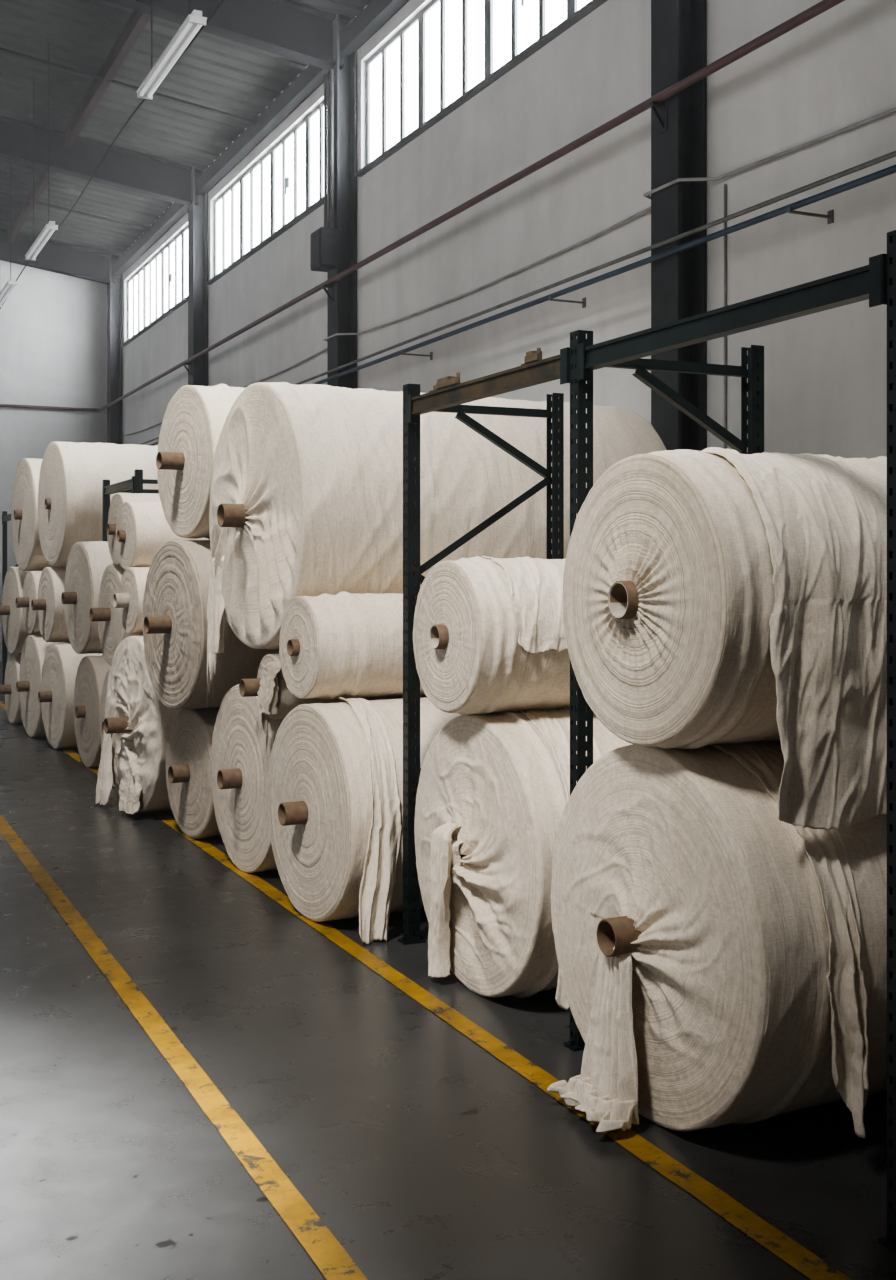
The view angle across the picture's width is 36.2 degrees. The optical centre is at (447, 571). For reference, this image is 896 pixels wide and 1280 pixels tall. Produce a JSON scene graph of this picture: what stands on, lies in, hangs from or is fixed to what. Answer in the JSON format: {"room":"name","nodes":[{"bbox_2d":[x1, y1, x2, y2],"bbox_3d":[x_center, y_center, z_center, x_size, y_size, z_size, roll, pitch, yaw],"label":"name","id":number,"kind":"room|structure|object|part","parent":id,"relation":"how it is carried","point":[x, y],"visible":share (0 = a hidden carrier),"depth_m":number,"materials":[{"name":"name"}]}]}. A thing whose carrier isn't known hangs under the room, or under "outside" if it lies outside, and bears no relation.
{"room":"textile factory","nodes":[
{"label":"textile factory","id":0,"kind":"room"},
{"bbox_2d":[0,260,106,660],"bbox_3d":[-12.164,-2.562,22.686,13.100,8.324,0.200,0,0,-25],"label":"wall","id":1,"kind":"structure","parent":0,"point":[53,326],"depth_m":24.84,"materials":[{"name":"white paint"}]},
{"bbox_3d":[-3.532,-6.158,9.717,0.100,0.200,30.600,0,0,-25],"label":"roof purlin","id":2,"kind":"structure","parent":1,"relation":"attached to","visible":0},
{"bbox_2d":[0,192,149,230],"bbox_3d":[-7.724,-5.952,20.672,6.456,0.943,0.040,0,0,-25],"label":"rod","id":3,"kind":"object","parent":2,"relation":"attached to","point":[1,193],"visible":1,"depth_m":21.55,"materials":[{"name":"metal"}]},
{"bbox_2d":[0,47,255,123],"bbox_3d":[-5.275,-5.952,15.414,6.456,0.943,0.040,0,0,-25],"label":"rod","id":4,"kind":"object","parent":2,"relation":"attached to","point":[1,49],"visible":1,"depth_m":16.07,"materials":[{"name":"metal"}]},
{"bbox_2d":[38,441,158,566],"bbox_3d":[-2.624,-0.620,13.007,2.354,1.156,1.165,0,0,-29],"label":"roll","id":5,"kind":"object","parent":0,"point":[72,474],"visible":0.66,"depth_m":12.24,"materials":[{"name":"fabric"}]},
{"bbox_2d":[0,0,371,255],"bbox_3d":[-5.656,-6.170,8.711,13.300,0.968,30.570,0,0,-25],"label":"ceiling","id":6,"kind":"structure","parent":0,"point":[215,72],"depth_m":17.00,"materials":[{"name":"grey metal"}]},
{"bbox_2d":[0,160,17,306],"bbox_3d":[-6.216,-4.966,19.223,0.130,2.193,1.700,0,0,-25],"label":"fluorescent light","id":7,"kind":"object","parent":6,"relation":"hanging from","point":[9,286],"visible":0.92,"depth_m":18.68,"materials":[{"name":"white"}]},
{"bbox_3d":[-5.965,-5.006,18.683,0.010,2.113,0.012,0,0,-25],"label":"suspension rod","id":8,"kind":"part","parent":7,"relation":"part of","materials":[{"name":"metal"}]},
{"bbox_2d":[25,43,57,260],"bbox_3d":[-4.823,-4.966,16.231,0.130,2.193,1.700,0,0,-25],"label":"fluorescent light","id":9,"kind":"object","parent":6,"relation":"hanging from","point":[48,230],"visible":1,"depth_m":16.09,"materials":[{"name":"white"}]},
{"bbox_3d":[-5.074,-5.006,16.771,0.010,2.113,0.012,0,0,-25],"label":"suspension rod","id":10,"kind":"part","parent":9,"relation":"part of","materials":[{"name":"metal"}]},
{"bbox_3d":[-4.572,-5.006,15.692,0.010,2.113,0.012,0,0,-25],"label":"suspension rod","id":11,"kind":"part","parent":9,"relation":"part of","materials":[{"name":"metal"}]},
{"bbox_2d":[137,0,206,99],"bbox_3d":[-2.121,-4.966,10.430,0.130,2.193,1.700,0,0,-25],"label":"fluorescent light","id":12,"kind":"object","parent":6,"relation":"hanging from","point":[194,21],"visible":1,"depth_m":10.32,"materials":[{"name":"white"}]},
{"bbox_2d":[0,0,223,308],"bbox_3d":[-2.920,-4.020,12.429,0.016,0.114,21.000,0,0,-25],"label":"cable","id":13,"kind":"object","parent":12,"relation":"attached to","point":[221,2],"visible":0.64,"depth_m":12.66,"materials":[{"name":"metal"}]},
{"bbox_3d":[-2.372,-5.006,10.969,0.010,2.113,0.012,0,0,-25],"label":"suspension rod","id":14,"kind":"part","parent":12,"relation":"part of","materials":[{"name":"metal"}]},
{"bbox_2d":[0,661,895,1279],"bbox_3d":[-5.663,1.700,8.725,13.500,0.200,31.000,0,0,-25],"label":"floor","id":15,"kind":"structure","parent":0,"point":[425,1155],"depth_m":3.96,"materials":[{"name":"concrete"}]},
{"bbox_2d":[0,654,22,723],"bbox_3d":[-4.076,1.236,14.694,1.420,0.740,0.739,0,0,-29],"label":"roll","id":16,"kind":"object","parent":15,"relation":"on","point":[12,697],"visible":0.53,"depth_m":14.33,"materials":[{"name":"fabric"}]},
{"bbox_2d":[0,567,40,653],"bbox_3d":[-4.060,0.400,14.613,1.423,0.921,0.926,0,0,-29],"label":"roll","id":17,"kind":"object","parent":16,"relation":"on","point":[15,632],"visible":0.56,"depth_m":14.19,"materials":[{"name":"fabric"}]},
{"bbox_2d":[2,511,21,684],"bbox_3d":[-4.927,0.395,17.010,0.810,2.410,3.270,0,0,-25],"label":"rack","id":18,"kind":"object","parent":15,"relation":"on","point":[5,517],"visible":0.11,"depth_m":18.29,"materials":[{"name":"black metal"}]},
{"bbox_2d":[16,635,69,737],"bbox_3d":[-3.535,1.105,13.556,1.420,1.000,0.996,0,0,-29],"label":"roll","id":19,"kind":"object","parent":15,"relation":"on","point":[28,686],"visible":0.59,"depth_m":13.16,"materials":[{"name":"fabric"}]},
{"bbox_2d":[15,571,41,633],"bbox_3d":[-3.551,0.296,13.592,1.423,0.621,0.629,0,0,-29],"label":"roll","id":20,"kind":"object","parent":19,"relation":"on","point":[31,583],"visible":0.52,"depth_m":13.24,"materials":[{"name":"fabric"}]},
{"bbox_2d":[11,458,65,570],"bbox_3d":[-3.436,-0.570,14.077,1.980,1.129,1.129,0,0,-29],"label":"roll","id":21,"kind":"object","parent":20,"relation":"on","point":[29,556],"visible":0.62,"depth_m":13.48,"materials":[{"name":"fabric"}]},
{"bbox_2d":[38,643,101,748],"bbox_3d":[-3.058,1.125,12.675,1.420,0.958,0.960,0,0,-29],"label":"roll","id":22,"kind":"object","parent":15,"relation":"on","point":[61,663],"visible":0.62,"depth_m":12.22,"materials":[{"name":"fabric"}]},
{"bbox_2d":[31,567,69,641],"bbox_3d":[-3.173,0.302,12.851,1.421,0.704,0.702,0,0,-29],"label":"roll","id":23,"kind":"object","parent":22,"relation":"on","point":[51,615],"visible":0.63,"depth_m":12.43,"materials":[{"name":"fabric"}]},
{"bbox_2d":[73,655,110,767],"bbox_3d":[-2.423,1.143,11.503,1.380,0.921,0.922,0,0,-28],"label":"roll","id":24,"kind":"object","parent":15,"relation":"on","point":[92,670],"visible":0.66,"depth_m":11.11,"materials":[{"name":"fabric"}]},
{"bbox_2d":[61,541,112,653],"bbox_3d":[-2.515,0.213,11.675,1.522,0.940,0.941,0,0,-29],"label":"roll","id":25,"kind":"object","parent":24,"relation":"on","point":[87,562],"visible":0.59,"depth_m":11.21,"materials":[{"name":"fabric"}]},
{"bbox_2d":[100,669,114,787],"bbox_3d":[-1.931,1.150,10.422,1.381,0.911,0.909,0,0,-28],"label":"roll","id":26,"kind":"object","parent":15,"relation":"on","point":[104,689],"visible":0.12,"depth_m":10.40,"materials":[{"name":"fabric"}]},
{"bbox_2d":[90,563,142,664],"bbox_3d":[-1.996,0.315,10.444,1.442,0.768,0.774,0,0,-28],"label":"roll","id":27,"kind":"object","parent":26,"relation":"on","point":[112,633],"visible":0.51,"depth_m":10.12,"materials":[{"name":"fabric"}]},
{"bbox_2d":[107,493,160,565],"bbox_3d":[-1.863,-0.309,10.253,1.362,0.540,0.545,0,0,-28],"label":"roll","id":28,"kind":"object","parent":27,"relation":"on","point":[118,499],"visible":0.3,"depth_m":9.96,"materials":[{"name":"fabric"}]},
{"bbox_2d":[107,254,122,443],"bbox_3d":[-6.039,-2.050,24.711,0.275,7.300,0.400,0,0,-25],"label":"steel column","id":29,"kind":"structure","parent":15,"relation":"on","point":[114,291],"depth_m":24.70,"materials":[{"name":"grey metal"}]},
{"bbox_2d":[0,228,118,283],"bbox_3d":[-11.893,-5.889,21.985,13.069,1.405,0.200,0,0,-25],"label":"roof beam","id":30,"kind":"structure","parent":29,"relation":"attached to","point":[57,257],"depth_m":24.31,"materials":[{"name":"metal"}]},
{"bbox_2d":[102,469,158,655],"bbox_3d":[-2.404,0.395,11.594,0.810,2.410,1.380,0,0,-25],"label":"rack","id":31,"kind":"object","parent":15,"relation":"on","point":[134,485],"visible":0.16,"depth_m":11.74,"materials":[{"name":"black metal"}]},
{"bbox_2d":[95,635,181,814],"bbox_3d":[-1.573,1.026,9.398,1.570,1.213,1.181,0,0,-31],"label":"roll","id":32,"kind":"object","parent":15,"relation":"on","point":[137,725],"visible":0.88,"depth_m":8.94,"materials":[{"name":"fabric"}]},
{"bbox_2d":[113,567,149,632],"bbox_3d":[-1.619,0.190,9.477,1.391,0.451,0.452,0,0,-30],"label":"roll","id":33,"kind":"object","parent":32,"relation":"on","point":[129,599],"visible":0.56,"depth_m":9.11,"materials":[{"name":"fabric"}]},
{"bbox_2d":[116,502,208,569],"bbox_3d":[-1.659,-0.245,9.657,1.351,0.476,0.481,0,0,-30],"label":"roll","id":34,"kind":"object","parent":33,"relation":"on","point":[142,528],"visible":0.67,"depth_m":9.24,"materials":[{"name":"fabric"}]},
{"bbox_2d":[0,814,367,1279],"bbox_3d":[-4.449,1.597,12.158,0.087,0.001,24.600,0,0,-25],"label":"floor marking line","id":35,"kind":"object","parent":15,"relation":"on","point":[325,1250],"depth_m":4.12,"materials":[{"name":"paint"}]},
{"bbox_2d":[166,707,220,838],"bbox_3d":[-1.013,1.206,8.572,1.512,0.795,0.798,0,0,-32],"label":"roll","id":36,"kind":"object","parent":15,"relation":"on","point":[189,742],"visible":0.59,"depth_m":8.16,"materials":[{"name":"fabric"}]},
{"bbox_2d":[142,540,278,708],"bbox_3d":[-1.063,0.311,8.443,1.653,1.015,1.015,0,0,-32],"label":"roll","id":37,"kind":"object","parent":36,"relation":"on","point":[175,600],"visible":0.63,"depth_m":7.92,"materials":[{"name":"fabric"}]},
{"bbox_2d":[156,384,244,539],"bbox_3d":[-0.991,-0.651,8.454,1.650,0.941,0.947,0,0,-32],"label":"roll","id":38,"kind":"object","parent":37,"relation":"on","point":[194,419],"visible":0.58,"depth_m":8.00,"materials":[{"name":"fabric"}]},
{"bbox_2d":[188,166,207,385],"bbox_3d":[-3.569,-2.050,19.407,0.275,7.300,0.400,0,0,-25],"label":"steel column","id":39,"kind":"structure","parent":15,"relation":"on","point":[197,215],"depth_m":19.40,"materials":[{"name":"grey metal"}]},
{"bbox_2d":[0,115,202,205],"bbox_3d":[-9.423,-5.889,16.681,13.069,1.405,0.200,0,0,-25],"label":"roof beam","id":40,"kind":"structure","parent":39,"relation":"attached to","point":[121,168],"depth_m":18.81,"materials":[{"name":"metal"}]},
{"bbox_2d":[6,10,150,243],"bbox_3d":[-1.493,-5.843,10.667,0.100,0.200,30.600,0,0,-25],"label":"roof purlin","id":41,"kind":"structure","parent":40,"relation":"attached to","point":[137,21],"depth_m":16.83,"materials":[{"name":"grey metal"}]},
{"bbox_2d":[183,362,190,375],"bbox_3d":[-3.683,-2.865,19.354,0.103,0.190,0.080,0,0,-25],"label":"bracket","id":42,"kind":"object","parent":39,"relation":"attached to","point":[184,364],"visible":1,"depth_m":19.34,"materials":[{"name":"grey metal"}]},
{"bbox_2d":[211,685,283,872],"bbox_3d":[-0.499,1.101,7.654,1.621,1.010,1.012,0,0,-29],"label":"roll","id":43,"kind":"object","parent":15,"relation":"on","point":[240,758],"visible":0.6,"depth_m":7.26,"materials":[{"name":"fabric"}]},
{"bbox_2d":[239,653,426,748],"bbox_3d":[-0.383,0.658,7.174,1.440,0.495,0.410,0,0,-29],"label":"roll","id":44,"kind":"object","parent":43,"relation":"on","point":[275,699],"visible":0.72,"depth_m":6.83,"materials":[{"name":"fabric"}]},
{"bbox_2d":[327,13,356,388],"bbox_3d":[-1.121,-2.050,14.150,0.275,7.300,0.400,0,0,-25],"label":"steel column","id":45,"kind":"structure","parent":15,"relation":"on","point":[341,314],"depth_m":14.15,"materials":[{"name":"grey metal"}]},
{"bbox_2d":[104,0,349,70],"bbox_3d":[-6.974,-5.889,11.424,13.069,1.405,0.200,0,0,-25],"label":"roof beam","id":46,"kind":"structure","parent":45,"relation":"attached to","point":[290,29],"depth_m":13.81,"materials":[{"name":"metal"}]},
{"bbox_2d":[310,227,337,271],"bbox_3d":[-1.277,-3.310,14.077,0.190,0.380,0.320,0,0,-25],"label":"electrical box","id":47,"kind":"object","parent":45,"relation":"attached to","point":[323,241],"visible":1,"depth_m":13.95,"materials":[{"name":"grey metal"}]},
{"bbox_2d":[324,75,326,227],"bbox_3d":[-1.269,-4.320,14.191,0.033,1.640,0.033,0,0,-2],"label":"vertical conduit","id":48,"kind":"object","parent":45,"relation":"attached to","point":[325,76],"visible":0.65,"depth_m":14.18,"materials":[{"name":"grey metal"}]},
{"bbox_2d":[327,72,329,227],"bbox_3d":[-1.227,-4.320,14.100,0.033,1.640,0.033,0,0,-2],"label":"vertical conduit","id":49,"kind":"object","parent":45,"relation":"attached to","point":[328,73],"visible":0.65,"depth_m":14.09,"materials":[{"name":"grey metal"}]},
{"bbox_2d":[323,284,333,303],"bbox_3d":[-1.235,-2.865,14.096,0.103,0.190,0.080,0,0,-25],"label":"bracket","id":50,"kind":"object","parent":45,"relation":"attached to","point":[331,295],"visible":1,"depth_m":14.09,"materials":[{"name":"grey metal"}]},
{"bbox_2d":[330,69,333,227],"bbox_3d":[-1.185,-4.320,14.009,0.033,1.640,0.033,0,0,-2],"label":"vertical conduit","id":51,"kind":"object","parent":45,"relation":"attached to","point":[331,70],"visible":1,"depth_m":14.00,"materials":[{"name":"grey metal"}]},
{"bbox_2d":[267,697,459,944],"bbox_3d":[0.007,1.094,6.642,1.723,1.023,1.049,0,0,-29],"label":"roll","id":52,"kind":"object","parent":15,"relation":"on","point":[335,786],"visible":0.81,"depth_m":6.11,"materials":[{"name":"fabric"}]},
{"bbox_2d":[279,591,424,699],"bbox_3d":[-0.067,0.354,6.796,1.540,0.524,0.517,0,0,-29],"label":"roll","id":53,"kind":"object","parent":52,"relation":"on","point":[343,644],"visible":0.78,"depth_m":6.38,"materials":[{"name":"fabric"}]},
{"bbox_2d":[207,382,665,696],"bbox_3d":[-0.100,-0.120,7.575,2.420,1.730,1.397,0,0,-29],"label":"roll","id":54,"kind":"object","parent":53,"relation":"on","point":[306,493],"visible":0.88,"depth_m":6.89,"materials":[{"name":"fabric"}]},
{"bbox_2d":[0,701,851,1279],"bbox_3d":[-3.551,1.597,12.577,0.088,0.001,24.600,0,0,-25],"label":"floor marking line","id":55,"kind":"object","parent":15,"relation":"on","point":[809,1264],"depth_m":4.20,"materials":[{"name":"paint"}]},
{"bbox_2d":[414,708,631,1009],"bbox_3d":[0.712,1.074,5.503,1.624,1.095,1.119,0,0,-26],"label":"roll","id":56,"kind":"object","parent":15,"relation":"on","point":[493,791],"visible":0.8,"depth_m":5.07,"materials":[{"name":"fabric"}]},
{"bbox_2d":[413,556,586,714],"bbox_3d":[0.640,0.243,5.514,1.550,0.612,0.628,0,0,-27],"label":"roll","id":57,"kind":"object","parent":56,"relation":"on","point":[489,635],"visible":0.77,"depth_m":5.08,"materials":[{"name":"fabric"}]},
{"bbox_2d":[398,230,895,1253],"bbox_3d":[0.786,0.395,4.743,0.810,2.410,3.015,0,0,-25],"label":"rack","id":58,"kind":"object","parent":15,"relation":"on","point":[575,364],"visible":0.52,"depth_m":4.63,"materials":[{"name":"black metal"}]},
{"bbox_3d":[-0.157,1.587,5.928,0.100,0.025,0.070,0,0,-25],"label":"plate","id":59,"kind":"part","parent":58,"relation":"part of","materials":[{"name":"green paint"}]},
{"bbox_2d":[429,372,459,391],"bbox_3d":[0.003,-0.770,5.572,0.050,0.050,0.280,0,0,-25],"label":"clamp","id":60,"kind":"object","parent":58,"relation":"on","point":[447,381],"visible":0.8,"depth_m":5.53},
{"bbox_2d":[521,348,541,365],"bbox_3d":[0.311,-0.770,4.910,0.050,0.050,0.120,0,0,-25],"label":"clamp","id":61,"kind":"object","parent":58,"relation":"on","point":[531,356],"visible":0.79,"depth_m":4.89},
{"bbox_3d":[0.451,1.587,4.622,0.100,0.025,0.070,0,0,-25],"label":"plate","id":62,"kind":"part","parent":58,"relation":"part of","materials":[{"name":"green paint"}]},
{"bbox_3d":[1.086,1.587,3.258,0.100,0.025,0.070,0,0,-25],"label":"plate","id":63,"kind":"part","parent":58,"relation":"part of","materials":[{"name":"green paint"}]},
{"bbox_2d":[651,0,706,450],"bbox_3d":[1.433,-2.050,8.665,0.275,7.300,0.400,0,0,-25],"label":"steel column","id":64,"kind":"structure","parent":15,"relation":"on","point":[678,27],"depth_m":8.64,"materials":[{"name":"black metal"}]},
{"bbox_2d":[649,100,667,133],"bbox_3d":[1.319,-2.865,8.612,0.103,0.190,0.080,0,0,-25],"label":"bracket","id":65,"kind":"object","parent":64,"relation":"attached to","point":[662,117],"visible":1,"depth_m":8.61,"materials":[{"name":"grey metal"}]},
{"bbox_2d":[547,740,886,1138],"bbox_3d":[1.162,1.055,4.261,1.717,1.118,1.175,0,0,-26],"label":"roll","id":66,"kind":"object","parent":15,"relation":"on","point":[722,960],"visible":0.91,"depth_m":3.77,"materials":[{"name":"fabric"}]},
{"bbox_2d":[563,447,886,830],"bbox_3d":[1.192,0.162,4.216,1.560,1.059,0.906,0,0,-26],"label":"roll","id":67,"kind":"object","parent":66,"relation":"on","point":[712,595],"visible":0.97,"depth_m":3.72,"materials":[{"name":"fabric"}]},
{"bbox_3d":[3.945,-2.050,3.271,0.275,7.300,0.400,0,0,-25],"label":"steel column","id":68,"kind":"structure","parent":15,"relation":"on","visible":0},
{"bbox_2d":[113,0,409,275],"bbox_3d":[0.203,-5.450,11.456,0.140,0.200,30.600,0,0,-25],"label":"beam","id":69,"kind":"structure","parent":68,"relation":"attached to","point":[377,13],"depth_m":16.38,"materials":[{"name":"metal"}]},
{"bbox_2d":[0,0,844,411],"bbox_3d":[-4.863,-2.975,9.091,10.859,0.056,30.569,0,0,-25],"label":"pipe","id":70,"kind":"object","parent":68,"relation":"attached to","point":[824,5],"visible":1,"depth_m":9.86,"materials":[{"name":"metal"}]},
{"bbox_2d":[138,151,895,444],"bbox_3d":[0.057,-2.062,11.367,0.028,0.027,30.540,0,0,-25],"label":"pipe","id":71,"kind":"object","parent":68,"relation":"attached to","point":[892,154],"visible":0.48,"depth_m":8.74,"materials":[{"name":"metal"}]},
{"bbox_2d":[123,0,895,458],"bbox_3d":[0.366,-2.150,11.532,0.200,7.500,30.600,0,0,-25],"label":"wall","id":72,"kind":"structure","parent":0,"point":[825,372],"depth_m":9.76,"materials":[{"name":"white paint"}]},
{"bbox_2d":[121,225,187,346],"bbox_3d":[-4.646,-4.625,22.105,0.180,1.190,5.300,0,0,-25],"label":"window","id":73,"kind":"structure","parent":72,"relation":"in","point":[159,287],"depth_m":22.38,"materials":[{"name":"white glass"}]},
{"bbox_2d":[206,100,323,284],"bbox_3d":[-2.198,-4.625,16.847,0.180,1.190,5.300,0,0,-25],"label":"window","id":74,"kind":"structure","parent":72,"relation":"in","point":[285,185],"depth_m":16.83,"materials":[{"name":"white glass"}]},
{"bbox_2d":[402,351,432,359],"bbox_3d":[-0.280,-1.955,12.335,0.292,0.070,0.040,0,0,-25],"label":"bracket","id":75,"kind":"object","parent":72,"relation":"attached to","point":[431,353],"visible":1,"depth_m":12.34,"materials":[{"name":"grey metal"}]},
{"bbox_2d":[149,164,895,445],"bbox_3d":[0.039,-1.980,11.358,0.038,0.037,30.540,0,0,-25],"label":"pipe","id":76,"kind":"object","parent":75,"relation":"on","point":[890,170],"visible":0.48,"depth_m":8.61,"materials":[{"name":"metal"}]},
{"bbox_2d":[355,0,607,176],"bbox_3d":[0.304,-4.625,11.476,0.180,1.190,5.550,0,0,-25],"label":"window","id":77,"kind":"structure","parent":72,"relation":"in","point":[448,53],"depth_m":12.28,"materials":[{"name":"white glass"}]},
{"bbox_2d":[124,107,895,435],"bbox_3d":[0.383,-2.393,10.940,0.230,0.075,29.490,0,0,-25],"label":"conduit","id":78,"kind":"object","parent":72,"relation":"attached to","point":[647,195],"visible":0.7,"depth_m":9.29,"materials":[{"name":"grey metal"}]},
{"bbox_2d":[549,296,585,307],"bbox_3d":[0.860,-1.955,9.887,0.292,0.070,0.040,0,0,-25],"label":"bracket","id":79,"kind":"object","parent":72,"relation":"attached to","point":[583,302],"visible":1,"depth_m":9.90,"materials":[{"name":"grey metal"}]},
{"bbox_2d":[724,184,726,448],"bbox_3d":[1.700,-0.390,8.403,0.017,3.980,0.018,0,0,-25],"label":"conduit","id":80,"kind":"object","parent":72,"relation":"attached to","point":[725,185],"visible":0.34,"depth_m":8.39,"materials":[{"name":"grey metal"}]},
{"bbox_2d":[788,207,833,223],"bbox_3d":[1.979,-1.955,7.485,0.292,0.070,0.040,0,0,-25],"label":"bracket","id":81,"kind":"object","parent":72,"relation":"attached to","point":[830,214],"visible":1,"depth_m":7.51,"materials":[{"name":"grey metal"}]}
]}

